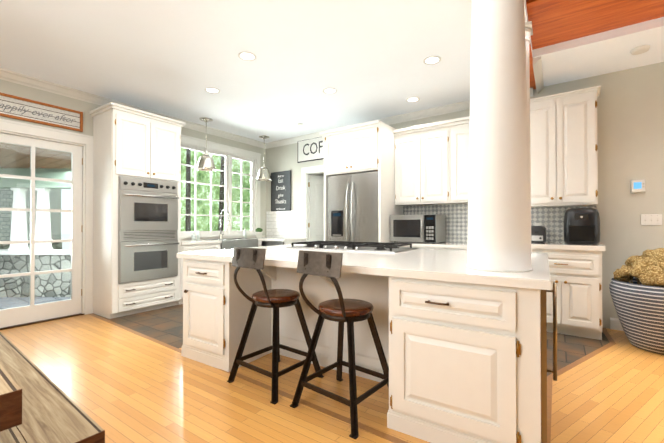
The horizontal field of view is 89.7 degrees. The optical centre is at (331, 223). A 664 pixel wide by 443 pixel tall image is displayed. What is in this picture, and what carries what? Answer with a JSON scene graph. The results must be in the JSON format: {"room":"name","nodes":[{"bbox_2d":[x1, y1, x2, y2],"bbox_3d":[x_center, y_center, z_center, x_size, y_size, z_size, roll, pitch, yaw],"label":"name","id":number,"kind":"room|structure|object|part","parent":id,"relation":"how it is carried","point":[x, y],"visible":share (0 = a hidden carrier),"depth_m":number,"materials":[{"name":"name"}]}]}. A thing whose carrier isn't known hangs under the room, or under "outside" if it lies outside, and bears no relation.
{"room":"kitchen","nodes":[
{"label":"kitchen","id":0,"kind":"room"},
{"bbox_2d":[0,79,265,313],"bbox_3d":[-3.629,-0.407,4.132,0.160,3.250,8.417,0,0,34],"label":"wall","id":1,"kind":"structure","parent":0,"point":[27,92],"depth_m":4.47,"materials":[{"name":"grey paint"}]},
{"bbox_2d":[0,133,82,327],"bbox_3d":[-3.609,0.084,4.046,0.115,2.226,1.014,0,0,34],"label":"french door","id":2,"kind":"structure","parent":1,"relation":"in","point":[17,315],"depth_m":4.15,"materials":[{"name":"white paint"}]},
{"bbox_2d":[0,92,82,131],"bbox_3d":[-3.581,-1.343,4.036,0.030,0.260,0.960,0,0,34],"label":"sign","id":3,"kind":"object","parent":1,"relation":"attached to","point":[20,108],"visible":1,"depth_m":4.07,"materials":[{"name":"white wood"}]},
{"bbox_2d":[0,119,93,329],"bbox_3d":[-3.650,0.020,4.067,0.194,2.395,1.270,0,0,34],"label":"door frame","id":4,"kind":"structure","parent":1,"relation":"attached to","point":[85,142],"depth_m":4.46,"materials":[{"name":"white paint"}]},
{"bbox_2d":[0,68,265,148],"bbox_3d":[-3.596,-1.683,3.969,0.085,0.100,7.847,0,0,34],"label":"crown molding","id":5,"kind":"structure","parent":1,"relation":"attached to","point":[26,80],"depth_m":4.46,"materials":[{"name":"white paint"}]},
{"bbox_2d":[181,134,260,237],"bbox_3d":[-2.124,-0.612,6.311,0.221,1.730,1.990,0,0,34],"label":"window","id":6,"kind":"structure","parent":1,"relation":"in","point":[229,153],"depth_m":6.46,"materials":[{"name":"white paint"}]},
{"bbox_2d":[0,314,663,442],"bbox_3d":[0.063,1.231,1.718,8.850,0.060,8.238,0,0,34],"label":"floor","id":7,"kind":"structure","parent":0,"point":[117,384],"depth_m":2.35,"materials":[{"name":"brown wood"}]},
{"bbox_2d":[0,364,21,431],"bbox_3d":[-2.109,0.815,1.208,2.504,0.765,1.020,0,-1,37],"label":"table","id":8,"kind":"object","parent":7,"relation":"on","point":[10,403],"visible":1,"depth_m":0.85,"materials":[{"name":"brown wood"}]},
{"bbox_2d":[0,332,104,442],"bbox_3d":[-1.984,0.974,1.844,2.654,0.455,0.370,0,-1,37],"label":"table","id":9,"kind":"object","parent":7,"relation":"on","point":[52,412],"visible":0.82,"depth_m":1.31,"materials":[{"name":"brown wood"}]},
{"bbox_2d":[227,247,323,404],"bbox_3d":[-0.443,0.694,2.573,0.534,1.035,0.566,0,-1,38],"label":"bar stool","id":10,"kind":"object","parent":7,"relation":"on","point":[254,258],"visible":1,"depth_m":2.45,"materials":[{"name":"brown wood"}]},
{"bbox_2d":[290,250,388,438],"bbox_3d":[0.080,0.692,2.214,0.534,1.035,0.566,0,-1,40],"label":"bar stool","id":11,"kind":"object","parent":7,"relation":"on","point":[341,311],"visible":1,"depth_m":2.10,"materials":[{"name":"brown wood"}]},
{"bbox_2d":[89,313,615,442],"bbox_3d":[-0.112,1.216,4.078,5.723,0.002,3.282,0,0,34],"label":"trim","id":12,"kind":"structure","parent":7,"relation":"on","point":[398,440],"depth_m":2.45,"materials":[{"name":"wood"}]},
{"bbox_2d":[609,248,663,354],"bbox_3d":[3.172,0.726,3.220,0.770,0.971,0.770,0,0,34],"label":"basket","id":13,"kind":"object","parent":7,"relation":"on","point":[636,286],"visible":1,"depth_m":3.11,"materials":[{"name":"grey wicker"}]},
{"bbox_2d":[0,0,663,142],"bbox_3d":[0.069,-1.874,1.747,8.850,0.250,8.457,0,0,34],"label":"ceiling","id":14,"kind":"structure","parent":0,"point":[363,58],"depth_m":3.46,"materials":[{"name":"white paint"}]},
{"bbox_2d":[196,117,215,170],"bbox_3d":[-2.084,-1.303,5.535,0.312,0.837,0.312,0,0,34],"label":"pendant light","id":15,"kind":"object","parent":14,"relation":"hanging from","point":[205,162],"visible":1,"depth_m":5.47,"materials":[{"name":"silver metal"}]},
{"bbox_2d":[205,87,219,92],"bbox_3d":[-1.558,-1.727,4.351,0.190,0.007,0.190,0,0,34],"label":"recessed light","id":16,"kind":"object","parent":14,"relation":"in","point":[211,90],"visible":1,"depth_m":4.35,"materials":[{"name":"white paint"}]},
{"bbox_2d":[238,51,255,60],"bbox_3d":[-0.883,-1.733,3.474,0.190,0.007,0.190,0,0,34],"label":"recessed light","id":17,"kind":"object","parent":14,"relation":"in","point":[246,56],"visible":1,"depth_m":3.47,"materials":[{"name":"white paint"}]},
{"bbox_2d":[256,135,271,180],"bbox_3d":[-1.347,-1.286,6.630,0.312,0.857,0.312,0,0,34],"label":"pendant light","id":18,"kind":"object","parent":14,"relation":"hanging from","point":[264,174],"visible":1,"depth_m":6.55,"materials":[{"name":"silver metal"}]},
{"bbox_2d":[323,88,336,93],"bbox_3d":[-0.027,-1.727,4.369,0.190,0.007,0.190,0,0,34],"label":"recessed light","id":19,"kind":"object","parent":14,"relation":"in","point":[329,90],"visible":0.98,"depth_m":4.36,"materials":[{"name":"white paint"}]},
{"bbox_2d":[406,97,419,101],"bbox_3d":[1.131,-1.725,4.673,0.190,0.007,0.190,0,0,34],"label":"recessed light","id":20,"kind":"object","parent":14,"relation":"in","point":[413,99],"visible":1,"depth_m":4.67,"materials":[{"name":"white paint"}]},
{"bbox_2d":[423,56,440,64],"bbox_3d":[1.067,-1.732,3.559,0.190,0.007,0.190,0,0,34],"label":"recessed light","id":21,"kind":"object","parent":14,"relation":"in","point":[430,60],"visible":1,"depth_m":3.56,"materials":[{"name":"white paint"}]},
{"bbox_2d":[529,37,535,89],"bbox_3d":[2.153,-1.729,3.720,0.160,0.012,1.460,0,0,34],"label":"timber beam","id":22,"kind":"structure","parent":14,"relation":"attached to","point":[532,82],"depth_m":3.81,"materials":[{"name":"brown wood"}]},
{"bbox_2d":[630,45,649,54],"bbox_3d":[3.072,-1.720,3.330,0.150,0.034,0.150,0,0,34],"label":"smoke detector","id":23,"kind":"object","parent":14,"relation":"attached to","point":[639,49],"visible":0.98,"depth_m":3.30,"materials":[{"name":"white paint"}]},
{"bbox_2d":[93,304,609,375],"bbox_3d":[0.084,1.250,4.477,5.800,0.060,3.876,0,0,34],"label":"floor","id":24,"kind":"structure","parent":0,"point":[164,324],"depth_m":3.61,"materials":[{"name":"grey tile"}]},
{"bbox_2d":[90,102,185,318],"bbox_3d":[-2.703,-0.143,4.726,0.702,2.730,1.010,0,0,34],"label":"tall cabinet","id":25,"kind":"object","parent":24,"relation":"on","point":[136,206],"visible":1,"depth_m":4.45,"materials":[{"name":"white paint"}]},
{"bbox_2d":[177,257,272,371],"bbox_3d":[-0.643,0.766,3.602,0.620,0.895,1.740,0,0,32],"label":"base cabinet","id":26,"kind":"object","parent":24,"relation":"on","point":[215,313],"depth_m":2.86,"materials":[{"name":"white paint"}]},
{"bbox_2d":[178,209,306,304],"bbox_3d":[-1.604,0.485,5.943,1.159,1.490,2.330,0,0,34],"label":"base cabinet","id":27,"kind":"object","parent":24,"relation":"on","point":[280,225],"visible":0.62,"depth_m":6.28,"materials":[{"name":"white paint"}]},
{"bbox_2d":[219,209,229,238],"bbox_3d":[-1.942,0.021,6.095,0.269,0.540,0.102,0,0,34],"label":"faucet","id":28,"kind":"object","parent":27,"relation":"in","point":[224,209],"depth_m":6.12,"materials":[{"name":"silver metal"}]},
{"bbox_2d":[255,228,262,237],"bbox_3d":[-1.483,0.195,6.804,0.143,0.201,0.147,0,0,34],"label":"pot","id":29,"kind":"object","parent":27,"relation":"on","point":[259,232],"visible":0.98,"depth_m":6.76,"materials":[{"name":"white ceramic"}]},
{"bbox_2d":[269,265,332,366],"bbox_3d":[0.049,0.765,3.464,0.695,0.895,1.228,0,0,32],"label":"base cabinet","id":30,"kind":"object","parent":24,"relation":"on","point":[317,289],"depth_m":2.93,"materials":[{"name":"white paint"}]},
{"bbox_2d":[333,273,384,381],"bbox_3d":[0.636,0.763,3.091,0.695,0.895,1.228,0,0,32],"label":"base cabinet","id":31,"kind":"object","parent":24,"relation":"on","point":[360,286],"depth_m":2.61,"materials":[{"name":"white paint"}]},
{"bbox_2d":[319,120,402,242],"bbox_3d":[0.471,-0.109,5.331,1.065,2.670,0.830,0,0,36],"label":"tall cabinet","id":32,"kind":"object","parent":24,"relation":"on","point":[359,184],"visible":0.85,"depth_m":4.97,"materials":[{"name":"white paint"}]},
{"bbox_3d":[0.484,0.233,5.305,0.925,1.945,0.802,0,0,36],"label":"refrigerator french door","id":33,"kind":"part","parent":32,"relation":"part of","materials":[{"name":"silver metal"}]},
{"bbox_2d":[397,244,434,248],"bbox_3d":[1.258,0.773,4.870,0.740,0.900,0.636,0,0,36],"label":"base cabinet","id":34,"kind":"object","parent":24,"relation":"on","point":[413,245],"depth_m":4.54,"materials":[{"name":"white paint"}]},
{"bbox_2d":[391,240,467,247],"bbox_3d":[1.496,0.302,4.694,1.333,0.040,0.646,0,0,36],"label":"countertop","id":35,"kind":"structure","parent":34,"relation":"on","point":[441,244],"depth_m":4.38,"materials":[{"name":"white stone"}]},
{"bbox_2d":[390,214,445,242],"bbox_3d":[1.243,0.081,4.882,0.680,0.401,0.490,0,0,36],"label":"microwave","id":36,"kind":"object","parent":35,"relation":"on","point":[427,228],"visible":0.96,"depth_m":4.70,"materials":[{"name":"silver metal"}]},
{"bbox_2d":[435,248,467,249],"bbox_3d":[1.730,0.770,4.525,0.740,0.900,0.636,0,0,36],"label":"base cabinet","id":37,"kind":"object","parent":24,"relation":"on","point":[435,248],"depth_m":4.26,"materials":[{"name":"white paint"}]},
{"bbox_2d":[385,277,548,442],"bbox_3d":[1.123,0.759,2.478,0.785,0.895,1.740,0,0,32],"label":"base cabinet","id":38,"kind":"object","parent":24,"relation":"on","point":[464,346],"depth_m":1.73,"materials":[{"name":"white paint"}]},
{"bbox_2d":[177,245,552,291],"bbox_3d":[0.270,0.294,3.036,2.850,0.041,1.800,0,0,32],"label":"countertop","id":39,"kind":"structure","parent":38,"relation":"on","point":[375,260],"depth_m":2.30,"materials":[{"name":"white stone"}]},
{"bbox_2d":[467,0,531,271],"bbox_3d":[0.967,-0.742,1.950,0.339,2.009,0.339,0,0,34],"label":"column","id":40,"kind":"structure","parent":39,"relation":"on","point":[499,230],"depth_m":1.82,"materials":[{"name":"white paint"}]},
{"bbox_2d":[525,21,532,253],"bbox_3d":[1.688,-0.735,3.009,0.205,2.009,0.205,0,0,34],"label":"column","id":41,"kind":"structure","parent":39,"relation":"on","point":[528,30],"depth_m":2.94,"materials":[{"name":"white paint"}]},
{"bbox_2d":[530,85,604,339],"bbox_3d":[2.498,-0.139,3.945,1.095,2.710,0.676,0,0,36],"label":"tall cabinet","id":42,"kind":"object","parent":24,"relation":"on","point":[564,151],"visible":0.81,"depth_m":3.73,"materials":[{"name":"white paint"}]},
{"bbox_2d":[531,226,545,242],"bbox_3d":[2.445,0.134,3.984,0.170,0.204,0.280,0,0,36],"label":"toaster","id":43,"kind":"object","parent":42,"relation":"on","point":[538,234],"visible":0.9,"depth_m":3.88,"materials":[{"name":"black plastic"}]},
{"bbox_2d":[564,208,599,244],"bbox_3d":[2.767,0.033,3.706,0.330,0.402,0.436,0,0,36],"label":"air fryer","id":44,"kind":"object","parent":42,"relation":"on","point":[581,226],"visible":0.98,"depth_m":3.60,"materials":[{"name":"black plastic"}]},
{"bbox_2d":[266,62,663,328],"bbox_3d":[2.107,-0.403,4.756,9.257,3.250,0.160,0,0,36],"label":"wall","id":45,"kind":"structure","parent":0,"point":[630,123],"depth_m":3.79,"materials":[{"name":"grey paint"}]},
{"bbox_2d":[271,170,290,210],"bbox_3d":[-1.068,-0.663,6.962,0.564,0.824,0.024,0,0,36],"label":"chalkboard sign","id":46,"kind":"object","parent":45,"relation":"attached to","point":[280,190],"visible":1,"depth_m":6.94,"materials":[{"name":"black plastic"}]},
{"bbox_2d":[298,137,323,162],"bbox_3d":[-0.219,-1.429,6.349,1.160,0.445,0.022,0,0,36],"label":"coffee sign","id":47,"kind":"object","parent":45,"relation":"attached to","point":[312,149],"visible":0.6,"depth_m":6.47,"materials":[{"name":"white plastic"}]},
{"bbox_2d":[301,165,323,241],"bbox_3d":[-0.124,0.068,6.367,1.060,2.330,0.186,0,0,36],"label":"door frame","id":48,"kind":"structure","parent":45,"relation":"attached to","point":[306,172],"depth_m":6.56,"materials":[{"name":"white paint"}]},
{"bbox_2d":[308,175,323,240],"bbox_3d":[-0.160,0.132,6.844,0.821,2.170,0.052,0,-1,-42],"label":"door leaf","id":49,"kind":"structure","parent":45,"relation":"in","point":[316,207],"depth_m":6.68,"materials":[{"name":"white paint"}]},
{"bbox_2d":[266,88,532,148],"bbox_3d":[0.558,-1.671,5.744,4.989,0.100,0.085,0,0,36],"label":"crown molding","id":50,"kind":"structure","parent":45,"relation":"attached to","point":[443,109],"depth_m":5.27,"materials":[{"name":"white paint"}]},
{"bbox_2d":[395,124,450,207],"bbox_3d":[1.381,-0.803,4.971,0.833,1.053,0.346,0,0,36],"label":"upper cabinet","id":51,"kind":"object","parent":45,"relation":"attached to","point":[431,168],"depth_m":4.81,"materials":[{"name":"white paint"}]},
{"bbox_2d":[451,120,469,203],"bbox_3d":[1.916,-0.806,4.580,0.491,1.053,0.346,0,0,36],"label":"upper cabinet","id":52,"kind":"object","parent":45,"relation":"attached to","point":[459,132],"depth_m":4.51,"materials":[{"name":"white paint"}]},
{"bbox_2d":[533,56,543,92],"bbox_3d":[2.401,-1.696,3.877,0.075,0.075,0.919,0,0,34],"label":"trim","id":53,"kind":"structure","parent":45,"relation":"attached to","point":[537,70],"depth_m":3.77,"materials":[{"name":"white paint"}]},
{"bbox_2d":[610,317,623,330],"bbox_3d":[4.372,1.145,2.977,2.912,0.130,0.018,0,0,36],"label":"baseboard","id":54,"kind":"structure","parent":45,"relation":"attached to","point":[615,323],"depth_m":3.80,"materials":[{"name":"white paint"}]},
{"bbox_2d":[631,179,645,192],"bbox_3d":[3.390,-0.410,3.697,0.120,0.140,0.029,0,0,36],"label":"thermostat","id":55,"kind":"object","parent":45,"relation":"attached to","point":[637,186],"visible":1,"depth_m":3.69,"materials":[{"name":"white paint"}]},
{"bbox_2d":[641,214,661,224],"bbox_3d":[3.479,-0.036,3.637,0.170,0.120,0.018,0,0,36],"label":"light switch","id":56,"kind":"object","parent":45,"relation":"attached to","point":[651,219],"visible":1,"depth_m":3.64,"materials":[{"name":"white paint"}]},
{"bbox_3d":[1.495,-1.952,-0.726,3.720,0.188,5.950,0,0,34],"label":"planks","id":57,"kind":"object","parent":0,"visible":0},
{"bbox_2d":[526,0,663,49],"bbox_3d":[3.401,-1.937,2.102,3.720,0.220,0.870,0,0,34],"label":"timber beam","id":58,"kind":"structure","parent":57,"relation":"attached to","point":[556,21],"depth_m":2.94,"materials":[{"name":"brown wood"}]},
{"label":"outside","id":59,"kind":"structure","parent":0,"visible":0},
{"bbox_2d":[0,142,249,309],"bbox_3d":[-7.182,-2.744,9.621,11.830,10.000,24.000,0,0,34],"label":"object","id":60,"kind":"object","parent":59,"point":[10,193],"depth_m":7.52,"materials":[{"name":"clear glass"}]}
]}

